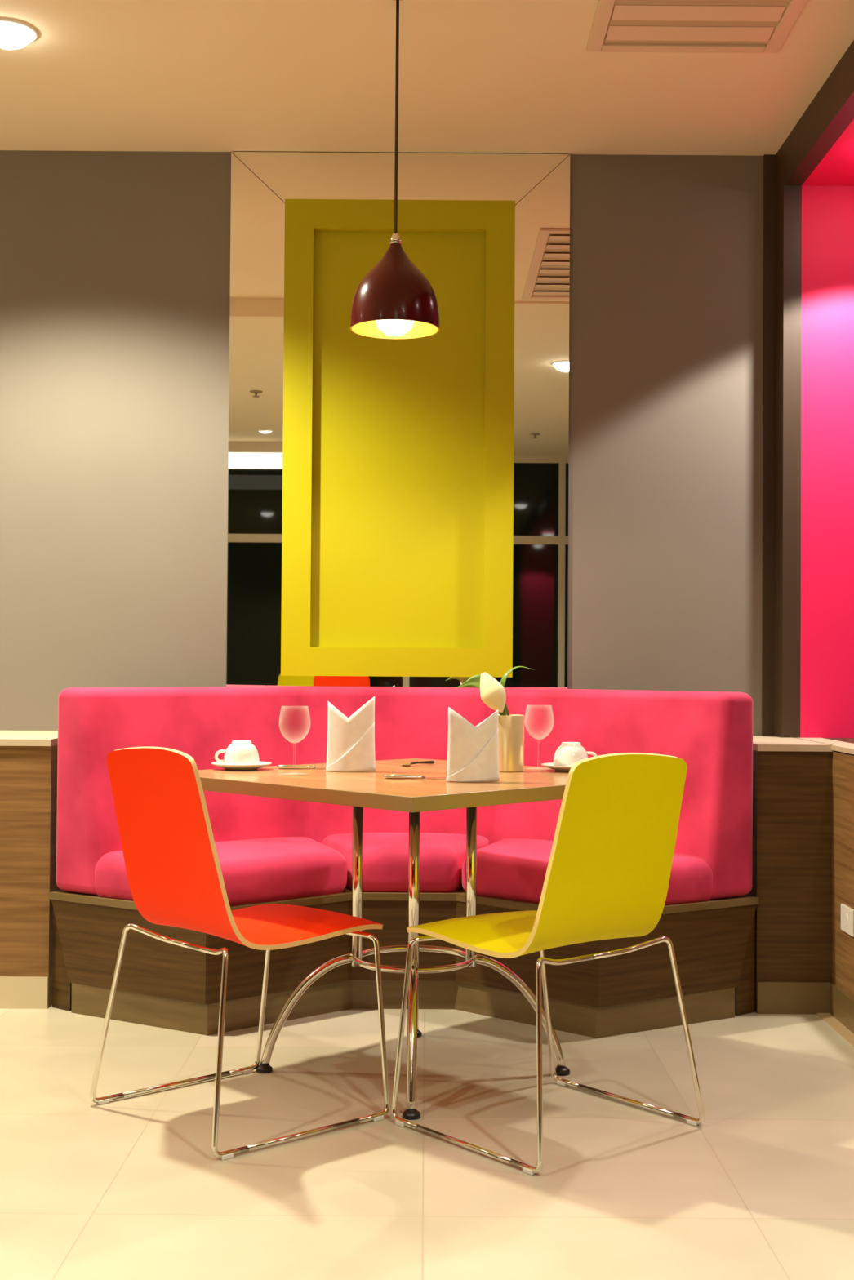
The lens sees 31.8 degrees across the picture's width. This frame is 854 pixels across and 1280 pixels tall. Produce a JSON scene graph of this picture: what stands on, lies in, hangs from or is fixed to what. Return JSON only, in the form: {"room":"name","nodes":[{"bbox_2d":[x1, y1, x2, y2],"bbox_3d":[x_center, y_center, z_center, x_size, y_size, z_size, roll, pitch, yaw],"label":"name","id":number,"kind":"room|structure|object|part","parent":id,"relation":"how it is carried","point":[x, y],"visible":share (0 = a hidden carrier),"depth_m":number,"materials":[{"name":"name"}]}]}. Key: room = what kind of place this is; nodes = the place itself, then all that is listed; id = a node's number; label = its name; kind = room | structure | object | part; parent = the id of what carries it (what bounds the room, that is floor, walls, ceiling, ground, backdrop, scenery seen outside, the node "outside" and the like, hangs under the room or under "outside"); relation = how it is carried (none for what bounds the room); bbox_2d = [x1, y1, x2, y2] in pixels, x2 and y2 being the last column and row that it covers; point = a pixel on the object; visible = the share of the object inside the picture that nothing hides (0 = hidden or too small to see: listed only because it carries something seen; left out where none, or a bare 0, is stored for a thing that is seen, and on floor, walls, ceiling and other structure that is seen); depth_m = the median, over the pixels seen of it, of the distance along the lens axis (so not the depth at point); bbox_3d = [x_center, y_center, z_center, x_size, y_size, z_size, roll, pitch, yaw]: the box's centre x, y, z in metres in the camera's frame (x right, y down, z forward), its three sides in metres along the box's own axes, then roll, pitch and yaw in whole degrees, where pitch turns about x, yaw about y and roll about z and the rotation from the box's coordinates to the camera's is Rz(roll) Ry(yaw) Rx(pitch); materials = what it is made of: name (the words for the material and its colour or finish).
{"room":"eatery","nodes":[
{"label":"eatery","id":0,"kind":"room"},
{"bbox_2d":[0,744,62,1008],"bbox_3d":[-2.869,0.705,4.793,3.472,0.785,0.590,0,-1,0],"label":"wall","id":1,"kind":"structure","parent":0,"point":[28,774],"depth_m":4.50,"materials":[{"name":"brown laminate"}]},
{"bbox_2d":[0,976,48,1008],"bbox_3d":[-2.871,1.045,4.486,3.472,0.094,0.010,0,-1,0],"label":"baseboard","id":2,"kind":"structure","parent":1,"relation":"attached to","point":[15,992],"depth_m":4.48,"materials":[{"name":"beige laminate"}]},
{"bbox_2d":[0,730,57,746],"bbox_3d":[-2.866,0.302,4.796,3.472,0.020,0.598,0,-1,0],"label":"trim","id":3,"kind":"structure","parent":1,"relation":"on","point":[7,738],"depth_m":4.56,"materials":[{"name":"beige stone"}]},
{"bbox_2d":[0,150,763,735],"bbox_3d":[-0.998,-0.278,5.156,7.200,2.790,0.100,0,-1,0],"label":"wall","id":4,"kind":"structure","parent":0,"point":[115,265],"depth_m":5.11,"materials":[{"name":"beige paint"}]},
{"bbox_2d":[226,151,569,688],"bbox_3d":[-0.097,-0.702,5.108,1.159,1.927,0.008,0,-1,0],"label":"wall mirror","id":5,"kind":"object","parent":4,"relation":"attached to","point":[257,211],"visible":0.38,"depth_m":5.11,"materials":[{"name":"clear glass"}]},
{"bbox_2d":[280,199,515,677],"bbox_3d":[-0.097,-0.683,5.076,0.779,1.612,0.050,0,-1,0],"label":"wall panel","id":6,"kind":"object","parent":5,"relation":"attached to","point":[397,518],"visible":0.94,"depth_m":5.08,"materials":[{"name":"yellow paint"}]},
{"bbox_2d":[761,154,775,736],"bbox_3d":[1.165,-0.667,5.107,0.039,1.985,0.012,0,-1,0],"label":"trim","id":7,"kind":"structure","parent":4,"relation":"attached to","point":[769,160],"depth_m":5.10,"materials":[{"name":"brown"}]},
{"bbox_2d":[0,990,853,1279],"bbox_3d":[-1.058,1.098,1.380,7.300,0.100,7.600,0,-1,0],"label":"floor","id":8,"kind":"structure","parent":0,"point":[134,1187],"depth_m":3.15,"materials":[{"name":"tile"}]},
{"bbox_2d":[89,746,389,1159],"bbox_3d":[-0.420,0.666,3.483,0.537,0.848,0.532,1,-1,-41],"label":"chair","id":9,"kind":"object","parent":8,"relation":"on","point":[175,877],"visible":1,"depth_m":3.39,"materials":[{"name":"plastic"}]},
{"bbox_3d":[-0.643,0.874,3.474,0.283,0.423,0.087,0,-1,27],"label":"leg","id":10,"kind":"part","parent":9,"relation":"part of","materials":[{"name":"silver metal"}]},
{"bbox_3d":[-0.564,0.454,3.357,0.148,0.430,0.406,1,-1,-41],"label":"backrest","id":11,"kind":"part","parent":9,"relation":"part of","materials":[{"name":"orange laminate"}]},
{"bbox_3d":[-0.453,0.872,3.259,0.087,0.423,0.283,1,-1,-20],"label":"leg","id":12,"kind":"part","parent":9,"relation":"part of","materials":[{"name":"silver metal"}]},
{"bbox_3d":[-0.375,0.886,3.696,0.096,0.411,0.264,1,-1,-41],"label":"leg","id":13,"kind":"part","parent":9,"relation":"part of","materials":[{"name":"silver metal"}]},
{"bbox_3d":[-0.367,0.668,3.529,0.396,0.032,0.408,1,-1,-41],"label":"seat","id":14,"kind":"part","parent":9,"relation":"part of","materials":[{"name":"red plastic"}]},
{"bbox_3d":[-0.200,0.884,3.498,0.096,0.411,0.264,1,-1,-41],"label":"leg","id":15,"kind":"part","parent":9,"relation":"part of","materials":[{"name":"silver metal"}]},
{"bbox_2d":[198,758,569,1119],"bbox_3d":[-0.033,0.721,3.812,0.948,0.757,0.948,-1,-1,45],"label":"dining table","id":16,"kind":"object","parent":8,"relation":"on","point":[358,790],"visible":0.91,"depth_m":3.66,"materials":[{"name":"laminate"}]},
{"bbox_2d":[211,761,271,770],"bbox_3d":[-0.489,0.332,3.950,0.159,0.017,0.159,1,-1,-20],"label":"saucer","id":17,"kind":"object","parent":16,"relation":"on","point":[233,767],"visible":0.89,"depth_m":3.90,"materials":[{"name":"white ceramic"}]},
{"bbox_2d":[214,740,259,764],"bbox_3d":[-0.491,0.297,3.947,0.095,0.063,0.103,0,-1,30],"label":"teacup","id":18,"kind":"object","parent":17,"relation":"on","point":[239,752],"visible":0.94,"depth_m":3.92,"materials":[{"name":"white ceramic"}]},
{"bbox_3d":[-0.543,0.305,3.931,0.030,0.034,0.008,1,-1,-20],"label":"handle","id":19,"kind":"part","parent":18,"relation":"part of","materials":[{"name":"white ceramic"}]},
{"bbox_2d":[276,764,325,768],"bbox_3d":[-0.293,0.337,3.977,0.208,0.012,0.018,0,-1,-4],"label":"table knife","id":20,"kind":"object","parent":16,"relation":"on","point":[279,766],"visible":0.84,"depth_m":3.97,"materials":[{"name":"silver metal"}]},
{"bbox_2d":[325,696,375,771],"bbox_3d":[-0.198,0.243,3.899,0.131,0.195,0.059,0,-1,4],"label":"napkin","id":21,"kind":"object","parent":16,"relation":"on","point":[350,740],"visible":1,"depth_m":3.88,"materials":[{"name":"white fabric"}]},
{"bbox_3d":[-0.177,0.607,3.815,0.027,0.442,0.027,-1,-1,45],"label":"leg","id":22,"kind":"part","parent":16,"relation":"part of","materials":[{"name":"silver metal"}]},
{"bbox_3d":[-0.032,0.606,3.670,0.027,0.442,0.027,-1,-1,45],"label":"leg","id":23,"kind":"part","parent":16,"relation":"part of","materials":[{"name":"silver metal"}]},
{"bbox_2d":[382,773,446,778],"bbox_3d":[-0.004,0.333,3.657,0.208,0.012,0.018,1,-1,-8],"label":"table knife","id":24,"kind":"object","parent":16,"relation":"on","point":[392,775],"visible":0.89,"depth_m":3.64,"materials":[{"name":"silver metal"}]},
{"bbox_3d":[-0.056,0.333,3.648,0.102,0.012,0.012,1,-1,-8],"label":"handle","id":25,"kind":"part","parent":24,"relation":"part of","materials":[{"name":"silver metal"}]},
{"bbox_3d":[0.046,0.337,3.664,0.108,0.002,0.018,1,-1,-8],"label":"blade","id":26,"kind":"part","parent":24,"relation":"part of","materials":[{"name":"silver metal"}]},
{"bbox_2d":[399,760,434,765],"bbox_3d":[-0.026,0.343,4.162,0.031,0.010,0.143,0,-1,40],"label":"teaspoon","id":27,"kind":"object","parent":16,"relation":"on","point":[422,762],"visible":1,"depth_m":4.16,"materials":[{"name":"silver metal"}]},
{"bbox_2d":[399,763,413,765],"bbox_3d":[-0.057,0.344,4.124,0.031,0.006,0.045,0,-1,40],"label":"spoon bowl","id":28,"kind":"object","parent":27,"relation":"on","point":[402,764],"depth_m":4.11,"materials":[{"name":"silver metal"}]},
{"bbox_3d":[-0.012,0.343,4.178,0.010,0.009,0.100,0,-1,40],"label":"handle","id":29,"kind":"part","parent":27,"relation":"part of","materials":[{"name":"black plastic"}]},
{"bbox_3d":[-0.032,0.611,3.960,0.027,0.442,0.027,-1,-1,45],"label":"leg","id":30,"kind":"part","parent":16,"relation":"part of","materials":[{"name":"silver metal"}]},
{"bbox_3d":[0.113,0.609,3.815,0.027,0.442,0.027,-1,-1,45],"label":"leg","id":31,"kind":"part","parent":16,"relation":"part of","materials":[{"name":"silver metal"}]},
{"bbox_2d":[446,706,499,782],"bbox_3d":[0.111,0.249,3.579,0.129,0.177,0.059,1,-1,-7],"label":"napkin","id":32,"kind":"object","parent":16,"relation":"on","point":[473,752],"visible":1,"depth_m":3.56,"materials":[{"name":"white fabric"}]},
{"bbox_2d":[497,714,524,772],"bbox_3d":[0.212,0.272,3.951,0.089,0.148,0.089,0,-1,0],"label":"vase","id":33,"kind":"object","parent":16,"relation":"on","point":[511,727],"visible":0.7,"depth_m":3.91,"materials":[{"name":"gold metal"}]},
{"bbox_2d":[456,666,534,715],"bbox_3d":[0.184,0.201,3.943,0.208,0.266,0.080,1,-1,-11],"label":"calla lily","id":34,"kind":"object","parent":33,"relation":"in","point":[492,693],"visible":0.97,"depth_m":3.92,"materials":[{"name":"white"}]},
{"bbox_3d":[0.196,0.212,3.951,0.085,0.244,0.013,1,-1,-13],"label":"stem","id":35,"kind":"part","parent":34,"relation":"part of","materials":[{"name":"green plant"}]},
{"bbox_2d":[541,762,571,772],"bbox_3d":[0.383,0.339,3.980,0.159,0.017,0.159,0,-1,15],"label":"saucer","id":36,"kind":"object","parent":16,"relation":"on","point":[557,768],"visible":0.41,"depth_m":3.94,"materials":[{"name":"white ceramic"}]},
{"bbox_2d":[552,742,596,766],"bbox_3d":[0.385,0.304,3.977,0.095,0.063,0.104,1,-1,-35],"label":"teacup","id":37,"kind":"object","parent":36,"relation":"on","point":[568,753],"visible":0.76,"depth_m":3.95,"materials":[{"name":"white ceramic"}]},
{"bbox_3d":[0.438,0.313,3.965,0.030,0.034,0.008,0,-1,15],"label":"handle","id":38,"kind":"part","parent":37,"relation":"part of","materials":[{"name":"white ceramic"}]},
{"bbox_2d":[49,686,758,1038],"bbox_3d":[-0.067,0.632,4.620,2.122,0.962,0.909,0,-1,0],"label":"banquette","id":39,"kind":"object","parent":8,"relation":"on","point":[269,850],"visible":0.72,"depth_m":4.46,"materials":[{"name":"pink fabric"}]},
{"bbox_3d":[-1.093,0.943,4.490,0.096,0.322,0.016,0,-1,38],"label":"panel","id":40,"kind":"part","parent":39,"relation":"part of","materials":[{"name":"laminate"}]},
{"bbox_2d":[94,836,346,906],"bbox_3d":[-0.557,0.683,4.492,0.772,0.154,0.411,1,-1,-38],"label":"seat cushion","id":41,"kind":"object","parent":39,"relation":"on","point":[300,871],"depth_m":4.39,"materials":[{"name":"pink fabric"}]},
{"bbox_3d":[-0.066,0.460,4.740,2.087,0.612,0.674,0,-1,0],"label":"backrest","id":42,"kind":"part","parent":39,"relation":"part of","materials":[{"name":"pink fabric"}]},
{"bbox_2d":[321,832,490,893],"bbox_3d":[-0.068,0.688,4.708,0.566,0.158,0.379,0,-1,0],"label":"seat cushion","id":43,"kind":"object","parent":39,"relation":"on","point":[442,855],"depth_m":4.53,"materials":[{"name":"pink fabric"}]},
{"bbox_2d":[462,838,713,905],"bbox_3d":[0.421,0.690,4.492,0.772,0.154,0.411,0,-1,38],"label":"seat cushion","id":44,"kind":"object","parent":39,"relation":"on","point":[510,871],"depth_m":4.40,"materials":[{"name":"pink fabric"}]},
{"bbox_3d":[0.954,0.957,4.490,0.096,0.322,0.016,1,-1,-38],"label":"panel","id":45,"kind":"part","parent":39,"relation":"part of","materials":[{"name":"laminate"}]},
{"bbox_2d":[391,752,705,1175],"bbox_3d":[0.262,0.669,3.401,0.532,0.848,0.537,1,-1,-40],"label":"chair","id":46,"kind":"object","parent":8,"relation":"on","point":[607,876],"visible":1,"depth_m":3.27,"materials":[{"name":"yellow plastic"}]},
{"bbox_3d":[0.045,0.884,3.446,0.264,0.411,0.096,1,-1,-40],"label":"leg","id":47,"kind":"part","parent":46,"relation":"part of","materials":[{"name":"silver metal"}]},
{"bbox_3d":[0.217,0.671,3.454,0.408,0.032,0.396,1,-1,-40],"label":"seat","id":48,"kind":"part","parent":46,"relation":"part of","materials":[{"name":"yellow plastic"}]},
{"bbox_3d":[0.262,0.875,3.175,0.087,0.423,0.283,0,-1,28],"label":"leg","id":49,"kind":"part","parent":46,"relation":"part of","materials":[{"name":"silver metal"}]},
{"bbox_3d":[0.246,0.889,3.618,0.264,0.411,0.096,1,-1,-40],"label":"leg","id":50,"kind":"part","parent":46,"relation":"part of","materials":[{"name":"silver metal"}]},
{"bbox_3d":[0.390,0.459,3.256,0.406,0.430,0.148,1,-1,-40],"label":"backrest","id":51,"kind":"part","parent":46,"relation":"part of","materials":[{"name":"yellow laminate"}]},
{"bbox_3d":[0.480,0.880,3.361,0.283,0.423,0.087,1,-1,-19],"label":"leg","id":52,"kind":"part","parent":46,"relation":"part of","materials":[{"name":"silver metal"}]},
{"bbox_2d":[0,0,853,155],"bbox_3d":[-1.038,-1.792,1.433,7.300,0.100,7.600,0,-1,0],"label":"ceiling","id":53,"kind":"structure","parent":0,"point":[294,76],"depth_m":4.50,"materials":[{"name":"paint"}]},
{"bbox_2d":[0,17,38,49],"bbox_3d":[-1.166,-1.670,4.161,0.170,0.046,0.170,0,-1,0],"label":"recessed light","id":54,"kind":"object","parent":53,"relation":"in","point":[14,33],"visible":1,"depth_m":4.13,"materials":[{"name":"beige plastic"}]},
{"bbox_2d":[350,0,439,339],"bbox_3d":[-0.079,-1.236,3.853,0.229,0.909,0.229,0,-1,0],"label":"pendant lamp","id":55,"kind":"object","parent":53,"relation":"hanging from","point":[394,300],"visible":1,"depth_m":3.79,"materials":[{"name":"brown metal"}]},
{"bbox_3d":[-0.082,-0.908,3.847,0.229,0.222,0.229,0,-1,0],"label":"lamp shade","id":56,"kind":"part","parent":55,"relation":"part of","materials":[{"name":"red paint"}]},
{"bbox_3d":[-0.082,-0.856,3.846,0.100,0.149,0.100,0,-1,0],"label":"bulb","id":57,"kind":"part","parent":55,"relation":"part of","materials":[{"name":"white glass"}]},
{"bbox_3d":[-0.078,-1.357,3.855,0.009,0.628,0.008,0,-1,0],"label":"cord","id":58,"kind":"part","parent":55,"relation":"part of","materials":[{"name":"brown plastic"}]},
{"bbox_2d":[586,0,807,53],"bbox_3d":[0.724,-1.682,3.691,0.544,0.012,1.120,0,-1,0],"label":"ceiling vent","id":59,"kind":"object","parent":53,"relation":"in","point":[704,26],"visible":1,"depth_m":4.09,"materials":[{"name":"beige paint"}]},
{"bbox_2d":[734,750,832,1013],"bbox_3d":[1.104,0.732,4.793,0.226,0.785,0.590,0,-1,0],"label":"wall","id":60,"kind":"structure","parent":0,"point":[793,790],"depth_m":4.50,"materials":[{"name":"laminate"}]},
{"bbox_2d":[773,185,801,737],"bbox_3d":[1.214,-0.585,5.047,0.060,1.860,0.130,0,-1,0],"label":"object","id":61,"kind":"structure","parent":60,"relation":"attached to","point":[788,339],"depth_m":4.99,"materials":[{"name":"brown"}]},
{"bbox_2d":[756,982,829,1014],"bbox_3d":[1.097,1.072,4.486,0.216,0.094,0.010,0,-1,0],"label":"baseboard","id":62,"kind":"structure","parent":60,"relation":"attached to","point":[772,997],"depth_m":4.48,"materials":[{"name":"brown"}]},
{"bbox_2d":[752,735,833,751],"bbox_3d":[1.107,0.330,4.796,0.226,0.020,0.598,0,-1,0],"label":"trim","id":63,"kind":"structure","parent":60,"relation":"on","point":[760,743],"depth_m":4.50,"materials":[{"name":"beige stone"}]},
{"bbox_2d":[817,1013,853,1046],"bbox_3d":[1.186,1.056,1.081,0.038,0.004,6.800,0,-1,0],"label":"trim","id":64,"kind":"structure","parent":60,"relation":"attached to","point":[832,1021],"depth_m":4.30,"materials":[{"name":"beige"}]},
{"bbox_2d":[800,186,853,737],"bbox_3d":[1.724,-0.592,5.047,0.960,1.840,0.130,0,-1,0],"label":"wall","id":65,"kind":"structure","parent":0,"point":[827,382],"depth_m":4.98,"materials":[{"name":"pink paint"}]},
{"bbox_2d":[801,119,853,186],"bbox_3d":[1.731,-1.606,1.365,0.960,0.055,7.270,0,-1,0],"label":"ceiling","id":66,"kind":"structure","parent":0,"point":[836,168],"depth_m":4.80,"materials":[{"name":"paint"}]},
{"bbox_2d":[775,40,853,195],"bbox_3d":[1.222,-1.653,1.430,0.060,0.145,7.400,0,-1,0],"label":"beam","id":67,"kind":"structure","parent":66,"relation":"attached to","point":[829,113],"depth_m":4.59,"materials":[{"name":"brown wood"}]},
{"bbox_2d":[831,750,853,999],"bbox_3d":[1.247,0.671,1.388,0.060,0.785,7.400,0,-1,0],"label":"wall","id":68,"kind":"structure","parent":0,"point":[842,873],"depth_m":4.38,"materials":[{"name":"brown laminate"}]},
{"bbox_2d":[796,737,853,754],"bbox_3d":[1.261,0.266,1.331,0.094,0.015,7.270,0,-1,0],"label":"trim","id":69,"kind":"structure","parent":68,"relation":"on","point":[840,746],"depth_m":4.55,"materials":[{"name":"beige stone"}]},
{"bbox_2d":[829,982,853,1033],"bbox_3d":[1.210,1.011,1.082,0.010,0.094,6.800,0,-1,0],"label":"baseboard","id":70,"kind":"structure","parent":68,"relation":"attached to","point":[841,1004],"depth_m":4.35,"materials":[{"name":"laminate"}]},
{"bbox_2d":[840,903,853,937],"bbox_3d":[1.211,0.806,4.311,0.012,0.076,0.120,0,-1,0],"label":"wall socket","id":71,"kind":"object","parent":68,"relation":"attached to","point":[846,913],"visible":1,"depth_m":4.30,"materials":[{"name":"beige plastic"}]},
{"bbox_2d":[844,913,848,926],"bbox_3d":[1.206,0.806,4.311,0.002,0.038,0.038,0,-1,0],"label":"socket","id":72,"kind":"object","parent":71,"relation":"attached to","point":[846,915],"depth_m":4.31,"materials":[{"name":"beige plastic"}]},
{"bbox_3d":[2.252,-0.324,1.406,0.100,2.790,7.400,0,-1,0],"label":"wall","id":73,"kind":"structure","parent":0,"visible":0},
{"bbox_2d":[824,737,853,743],"bbox_3d":[1.753,0.271,1.331,0.890,0.020,7.270,0,-1,0],"label":"trim","id":74,"kind":"structure","parent":73,"relation":"attached to","point":[843,740],"depth_m":4.83,"materials":[{"name":"brown"}]}
]}

